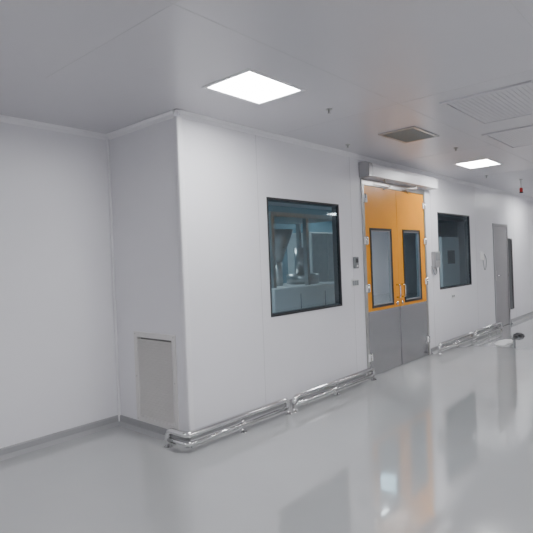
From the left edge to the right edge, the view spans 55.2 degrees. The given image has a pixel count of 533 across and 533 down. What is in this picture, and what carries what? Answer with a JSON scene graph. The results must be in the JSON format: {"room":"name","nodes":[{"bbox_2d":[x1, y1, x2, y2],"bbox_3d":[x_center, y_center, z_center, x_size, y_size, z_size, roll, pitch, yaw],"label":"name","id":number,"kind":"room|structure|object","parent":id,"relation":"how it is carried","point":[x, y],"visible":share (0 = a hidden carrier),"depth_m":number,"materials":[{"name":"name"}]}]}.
{"room":"clean room","nodes":[
{"label":"clean room","id":0,"kind":"room"},
{"bbox_2d":[0,122,117,447],"bbox_3d":[-3.789,0.240,2.345,0.080,2.775,7.080,-2,1,42],"label":"wall","id":1,"kind":"structure","parent":0,"point":[58,362],"depth_m":4.46,"materials":[{"name":"white paint"}]},
{"bbox_2d":[0,115,106,139],"bbox_3d":[-3.822,-1.124,2.262,0.045,0.045,7.000,-2,1,42],"label":"trim","id":2,"kind":"structure","parent":1,"relation":"attached to","point":[7,119],"depth_m":4.46,"materials":[{"name":"white metal"}]},
{"bbox_2d":[0,415,118,460],"bbox_3d":[-3.715,1.584,2.284,0.050,0.085,7.000,-2,1,42],"label":"baseboard","id":3,"kind":"structure","parent":1,"relation":"attached to","point":[11,451],"depth_m":4.43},
{"bbox_2d":[106,137,120,420],"bbox_3d":[-1.468,0.127,4.892,0.025,2.775,0.025,-2,1,42],"label":"trim","id":4,"kind":"structure","parent":1,"relation":"attached to","point":[107,139],"depth_m":4.88,"materials":[{"name":"white metal"}]},
{"bbox_2d":[109,119,183,430],"bbox_3d":[-1.079,0.114,4.618,0.970,2.775,0.080,-2,1,42],"label":"wall","id":5,"kind":"structure","parent":0,"point":[141,160],"depth_m":4.57,"materials":[{"name":"white paint"}]},
{"bbox_2d":[106,109,180,139],"bbox_3d":[-1.127,-1.249,4.518,1.095,0.045,0.045,-2,1,42],"label":"trim","id":6,"kind":"structure","parent":5,"relation":"attached to","point":[167,115],"depth_m":4.48,"materials":[{"name":"white metal"}]},
{"bbox_2d":[118,415,191,447],"bbox_3d":[-1.033,1.459,4.548,1.070,0.085,0.050,-2,1,42],"label":"baseboard","id":7,"kind":"structure","parent":5,"relation":"attached to","point":[155,431],"depth_m":4.61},
{"bbox_2d":[134,331,178,429],"bbox_3d":[-0.966,0.999,4.526,0.600,0.820,0.065,-2,1,42],"label":"air vent","id":8,"kind":"object","parent":5,"relation":"in","point":[155,354],"visible":0.93,"depth_m":4.51,"materials":[{"name":"silver metal"}]},
{"bbox_2d":[0,0,532,197],"bbox_3d":[3.619,-1.528,7.018,11.400,0.100,24.200,-2,1,42],"label":"ceiling","id":9,"kind":"structure","parent":0,"point":[399,51],"depth_m":3.30,"materials":[{"name":"paint"}]},
{"bbox_2d":[46,0,179,77],"bbox_3d":[1.155,-1.330,1.058,7.000,0.001,0.006,-2,1,42],"label":"joint","id":10,"kind":"object","parent":9,"relation":"attached to","point":[178,0],"visible":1,"depth_m":2.81,"materials":[{"name":"plastic"}]},
{"bbox_2d":[202,68,305,104],"bbox_3d":[-0.085,-1.302,3.731,0.474,0.006,0.614,-2,1,42],"label":"bezel","id":11,"kind":"object","parent":9,"relation":"attached to","point":[249,69],"visible":1,"depth_m":3.68,"materials":[{"name":"white metal"}]},
{"bbox_2d":[211,72,296,100],"bbox_3d":[-0.086,-1.326,3.731,0.422,0.018,0.562,-2,1,42],"label":"ceiling light","id":12,"kind":"object","parent":9,"relation":"in","point":[250,85],"visible":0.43,"depth_m":3.74,"materials":[{"name":"white plastic"}]},
{"bbox_2d":[164,0,531,162],"bbox_3d":[3.583,-1.477,7.051,0.006,0.001,24.000,-2,1,42],"label":"joint","id":13,"kind":"object","parent":9,"relation":"attached to","point":[164,0],"visible":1,"depth_m":3.27,"materials":[{"name":"plastic"}]},
{"bbox_2d":[282,69,532,133],"bbox_3d":[2.710,-1.406,2.818,7.000,0.001,0.006,-2,1,42],"label":"joint","id":14,"kind":"object","parent":9,"relation":"attached to","point":[532,69],"visible":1,"depth_m":4.12,"materials":[{"name":"plastic"}]},
{"bbox_2d":[378,126,438,143],"bbox_3d":[1.494,-1.375,5.337,0.400,0.012,0.600,-2,1,42],"label":"diffuser","id":15,"kind":"object","parent":9,"relation":"in","point":[413,133],"depth_m":5.31,"materials":[{"name":"grey metal"}]},
{"bbox_2d":[454,158,501,168],"bbox_3d":[3.006,-1.453,7.229,0.474,0.006,0.614,-2,1,42],"label":"bezel","id":16,"kind":"object","parent":9,"relation":"attached to","point":[488,158],"visible":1,"depth_m":7.18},
{"bbox_2d":[461,159,496,166],"bbox_3d":[3.005,-1.477,7.228,0.422,0.018,0.562,-2,1,42],"label":"ceiling light","id":17,"kind":"object","parent":9,"relation":"in","point":[481,162],"visible":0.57,"depth_m":7.27,"materials":[{"name":"white plastic"}]},
{"bbox_2d":[439,80,532,124],"bbox_3d":[2.043,-1.387,4.403,0.712,0.014,1.022,-2,1,42],"label":"terminal","id":18,"kind":"object","parent":9,"relation":"attached to","point":[514,101],"visible":1,"depth_m":4.33,"materials":[{"name":"metal"}]},
{"bbox_2d":[481,125,532,148],"bbox_3d":[2.860,-1.430,5.629,0.612,0.014,1.022,-2,1,42],"label":"terminal","id":19,"kind":"object","parent":9,"relation":"attached to","point":[522,136],"visible":1,"depth_m":5.58,"materials":[{"name":"metal"}]},
{"bbox_2d":[0,316,532,532],"bbox_3d":[3.731,1.344,7.043,11.400,0.100,24.200,-2,1,42],"label":"floor","id":20,"kind":"structure","parent":0,"point":[443,443],"depth_m":3.70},
{"bbox_2d":[164,398,291,448],"bbox_3d":[-0.302,1.387,4.606,0.326,0.172,1.346,-2,1,42],"label":"rail","id":21,"kind":"object","parent":20,"relation":"on","point":[171,431],"visible":1,"depth_m":4.34,"materials":[{"name":"metal"}]},
{"bbox_2d":[188,374,368,447],"bbox_3d":[0.308,1.401,5.250,0.050,0.085,2.820,-2,1,42],"label":"strip","id":22,"kind":"object","parent":20,"relation":"on","point":[320,391],"visible":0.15,"depth_m":4.89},
{"bbox_2d":[291,367,376,412],"bbox_3d":[0.795,1.335,5.658,0.076,0.172,1.636,-2,1,42],"label":"rail","id":23,"kind":"object","parent":20,"relation":"on","point":[295,402],"visible":1,"depth_m":5.54,"materials":[{"name":"metal"}]},
{"bbox_2d":[437,332,474,354],"bbox_3d":[3.091,1.222,8.257,0.076,0.172,1.496,-2,1,42],"label":"rail","id":24,"kind":"object","parent":20,"relation":"on","point":[472,337],"visible":1,"depth_m":8.18,"materials":[{"name":"metal"}]},
{"bbox_2d":[431,326,497,353],"bbox_3d":[3.522,1.244,8.886,0.050,0.085,3.010,-2,1,42],"label":"strip","id":25,"kind":"object","parent":20,"relation":"on","point":[434,350],"visible":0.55,"depth_m":8.38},
{"bbox_2d":[474,322,502,340],"bbox_3d":[4.098,1.173,9.395,0.076,0.172,1.496,-2,1,42],"label":"rail","id":26,"kind":"object","parent":20,"relation":"on","point":[497,323],"visible":0.91,"depth_m":9.33,"materials":[{"name":"metal"}]},
{"bbox_2d":[494,339,512,345],"bbox_3d":[3.947,1.253,8.469,0.233,0.040,0.678,-2,1,42],"label":"plastic sheet","id":27,"kind":"object","parent":20,"relation":"on","point":[504,342],"visible":1,"depth_m":8.39,"materials":[{"name":"white plastic"}]},
{"bbox_2d":[513,333,524,337],"bbox_3d":[4.500,1.216,9.099,0.176,0.061,0.359,-2,1,42],"label":"bag","id":28,"kind":"object","parent":20,"relation":"on","point":[517,335],"visible":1,"depth_m":9.01,"materials":[{"name":"black plastic"}]},
{"bbox_2d":[511,311,532,322],"bbox_3d":[7.917,1.029,13.858,0.050,0.085,8.230,-2,1,42],"label":"strip","id":29,"kind":"object","parent":20,"relation":"on","point":[522,317],"visible":1,"depth_m":11.33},
{"bbox_2d":[171,117,532,430],"bbox_3d":[4.913,-0.172,10.605,0.080,2.775,17.000,-2,1,42],"label":"wall","id":30,"kind":"structure","parent":0,"point":[302,351],"depth_m":5.05,"materials":[{"name":"white paint"}]},
{"bbox_2d":[173,116,194,430],"bbox_3d":[-0.684,0.102,4.237,0.057,2.775,0.057,-2,1,42],"label":"trim","id":31,"kind":"structure","parent":30,"relation":"attached to","point":[178,130],"depth_m":4.21,"materials":[{"name":"white metal"}]},
{"bbox_2d":[255,135,265,394],"bbox_3d":[-0.055,0.052,4.925,0.001,2.645,0.004,-2,1,42],"label":"joint","id":32,"kind":"object","parent":30,"relation":"attached to","point":[255,135],"visible":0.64,"depth_m":4.92,"materials":[{"name":"plastic"}]},
{"bbox_2d":[268,199,339,314],"bbox_3d":[0.434,-0.113,5.500,0.001,1.151,1.236,-2,1,42],"label":"pane","id":33,"kind":"object","parent":30,"relation":"attached to","point":[304,255],"visible":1,"depth_m":5.45,"materials":[{"name":"clear glass"}]},
{"bbox_2d":[266,197,341,316],"bbox_3d":[0.440,-0.113,5.495,0.017,1.187,1.272,-2,1,42],"label":"outer gasket","id":34,"kind":"object","parent":30,"relation":"attached to","point":[267,198],"visible":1,"depth_m":5.45,"materials":[{"name":"black rubber"}]},
{"bbox_2d":[173,109,532,200],"bbox_3d":[4.892,-1.536,10.535,0.045,0.045,17.045,-2,1,42],"label":"trim","id":35,"kind":"structure","parent":30,"relation":"attached to","point":[185,114],"depth_m":5.58,"materials":[{"name":"white metal"}]},
{"bbox_2d":[349,164,356,357],"bbox_3d":[1.051,-0.002,6.175,0.001,2.645,0.004,-2,1,42],"label":"joint","id":36,"kind":"object","parent":30,"relation":"attached to","point":[349,164],"visible":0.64,"depth_m":6.17,"materials":[{"name":"plastic"}]},
{"bbox_2d":[351,279,358,286],"bbox_3d":[1.078,0.199,6.186,0.018,0.090,0.160,-2,1,42],"label":"light switch","id":37,"kind":"object","parent":30,"relation":"attached to","point":[354,282],"visible":1,"depth_m":6.17,"materials":[{"name":"white plastic"}]},
{"bbox_2d":[353,257,358,268],"bbox_3d":[1.091,-0.047,6.191,0.042,0.140,0.080,-2,1,42],"label":"intercom","id":38,"kind":"object","parent":30,"relation":"attached to","point":[355,259],"visible":1,"depth_m":6.17,"materials":[{"name":"grey plastic"}]},
{"bbox_2d":[364,185,399,311],"bbox_3d":[1.508,-0.236,6.719,0.047,1.596,0.849,-2,1,42],"label":"door leaf","id":39,"kind":"object","parent":30,"relation":"attached to","point":[380,206],"visible":0.78,"depth_m":6.71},
{"bbox_2d":[369,228,393,308],"bbox_3d":[1.517,0.013,6.678,0.008,1.024,0.574,-2,1,42],"label":"panel frame","id":40,"kind":"object","parent":39,"relation":"attached to","point":[370,229],"visible":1,"depth_m":6.63,"materials":[{"name":"black metal"}]},
{"bbox_2d":[371,230,392,305],"bbox_3d":[1.497,0.013,6.697,0.047,0.998,0.548,-2,1,42],"label":"panel","id":41,"kind":"object","parent":39,"relation":"attached to","point":[371,230],"visible":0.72,"depth_m":6.87,"materials":[{"name":"metal"}]},
{"bbox_2d":[371,231,390,304],"bbox_3d":[1.502,0.013,6.692,0.001,0.940,0.490,-2,1,42],"label":"glass","id":42,"kind":"object","parent":41,"relation":"attached to","point":[380,240],"visible":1,"depth_m":6.70,"materials":[{"name":"clear glass"}]},
{"bbox_2d":[369,307,401,373],"bbox_3d":[1.574,0.963,6.713,0.003,0.795,0.829,-2,1,42],"label":"kick plate","id":43,"kind":"object","parent":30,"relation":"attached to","point":[384,325],"visible":0.86,"depth_m":6.70,"materials":[{"name":"silver metal"}]},
{"bbox_2d":[369,306,401,374],"bbox_3d":[1.556,0.967,6.729,0.047,0.812,0.849,-2,1,42],"label":"base","id":44,"kind":"object","parent":30,"relation":"attached to","point":[398,306],"visible":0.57,"depth_m":6.79,"materials":[{"name":"silver metal"}]},
{"bbox_2d":[360,178,429,374],"bbox_3d":[1.792,0.119,7.061,0.110,2.499,1.818,-2,1,42],"label":"frame","id":45,"kind":"object","parent":30,"relation":"attached to","point":[367,182],"visible":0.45,"depth_m":6.38,"materials":[{"name":"silver metal"}]},
{"bbox_2d":[362,194,428,361],"bbox_3d":[1.837,0.117,7.021,0.009,2.090,1.810,-2,1,42],"label":"plates","id":46,"kind":"object","parent":45,"relation":"attached to","point":[362,194],"depth_m":6.40,"materials":[{"name":"silver metal"}]},
{"bbox_2d":[364,194,429,361],"bbox_3d":[1.843,0.117,7.016,0.026,2.110,1.746,-2,1,42],"label":"hinge barrels","id":47,"kind":"object","parent":30,"relation":"attached to","point":[364,194],"visible":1,"depth_m":6.37},
{"bbox_2d":[358,161,437,193],"bbox_3d":[1.880,-1.177,7.040,0.149,0.298,2.050,-2,1,42],"label":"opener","id":48,"kind":"object","parent":30,"relation":"attached to","point":[369,170],"visible":1,"depth_m":6.78,"materials":[{"name":"metal"}]},
{"bbox_2d":[396,191,426,305],"bbox_3d":[2.078,-0.264,7.363,0.047,1.596,0.859,-2,1,42],"label":"orange leaf","id":49,"kind":"object","parent":30,"relation":"attached to","point":[409,211],"visible":0.83,"depth_m":7.29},
{"bbox_2d":[402,229,421,301],"bbox_3d":[2.106,-0.016,7.345,0.008,1.024,0.554,-2,1,42],"label":"panel frame","id":50,"kind":"object","parent":49,"relation":"attached to","point":[403,230],"visible":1,"depth_m":7.31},
{"bbox_2d":[404,232,420,299],"bbox_3d":[2.086,-0.016,7.363,0.047,0.998,0.528,-2,1,42],"label":"panel","id":51,"kind":"object","parent":49,"relation":"attached to","point":[416,233],"visible":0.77,"depth_m":7.53,"materials":[{"name":"metal"}]},
{"bbox_2d":[400,301,427,364],"bbox_3d":[2.125,0.940,7.373,0.047,0.812,0.859,-2,1,42],"label":"base","id":52,"kind":"object","parent":30,"relation":"attached to","point":[424,301],"visible":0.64,"depth_m":7.09,"materials":[{"name":"silver metal"}]},
{"bbox_2d":[400,302,427,363],"bbox_3d":[2.143,0.935,7.357,0.003,0.795,0.839,-2,1,42],"label":"kick plate","id":53,"kind":"object","parent":52,"relation":"attached to","point":[414,332],"visible":1,"depth_m":7.33,"materials":[{"name":"silver metal"}]},
{"bbox_2d":[431,251,439,274],"bbox_3d":[2.627,-0.053,7.901,0.076,0.356,0.206,-2,1,42],"label":"control box","id":54,"kind":"object","parent":30,"relation":"attached to","point":[435,256],"visible":1,"depth_m":7.85,"materials":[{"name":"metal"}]},
{"bbox_2d":[438,213,470,287],"bbox_3d":[3.180,-0.269,8.608,0.001,1.196,1.356,-2,1,42],"label":"pane","id":55,"kind":"object","parent":30,"relation":"attached to","point":[453,229],"visible":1,"depth_m":8.58,"materials":[{"name":"clear glass"}]},
{"bbox_2d":[437,212,471,289],"bbox_3d":[3.186,-0.270,8.603,0.017,1.232,1.392,-2,1,42],"label":"outer gasket","id":56,"kind":"object","parent":30,"relation":"attached to","point":[437,212],"visible":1,"depth_m":8.83,"materials":[{"name":"black rubber"}]},
{"bbox_2d":[480,251,486,269],"bbox_3d":[4.080,-0.107,9.548,0.070,0.350,0.268,-2,1,42],"label":"wall phone","id":57,"kind":"object","parent":30,"relation":"attached to","point":[482,254],"visible":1,"depth_m":9.45,"materials":[{"name":"white plastic"}]},
{"bbox_2d":[492,223,510,326],"bbox_3d":[4.774,0.179,10.424,0.095,2.089,0.918,-2,1,42],"label":"frame","id":58,"kind":"object","parent":30,"relation":"attached to","point":[493,224],"visible":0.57,"depth_m":10.08,"materials":[{"name":"metal"}]},
{"bbox_2d":[494,226,509,325],"bbox_3d":[4.786,0.200,10.414,0.045,2.029,0.814,-2,1,42],"label":"leaf","id":59,"kind":"object","parent":30,"relation":"attached to","point":[500,238],"visible":0.69,"depth_m":10.40,"materials":[{"name":"grey paint"}]},
{"bbox_2d":[508,238,513,308],"bbox_3d":[5.184,0.154,10.795,0.057,1.500,0.120,-2,1,42],"label":"electrical trunking","id":60,"kind":"object","parent":30,"relation":"attached to","point":[510,252],"visible":0.99,"depth_m":10.75,"materials":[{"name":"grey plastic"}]},
{"bbox_2d":[404,233,417,298],"bbox_3d":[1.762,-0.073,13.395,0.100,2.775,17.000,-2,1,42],"label":"door window","id":61,"kind":"structure","parent":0,"point":[409,238],"depth_m":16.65,"materials":[{"name":"clear glass"}]}
]}

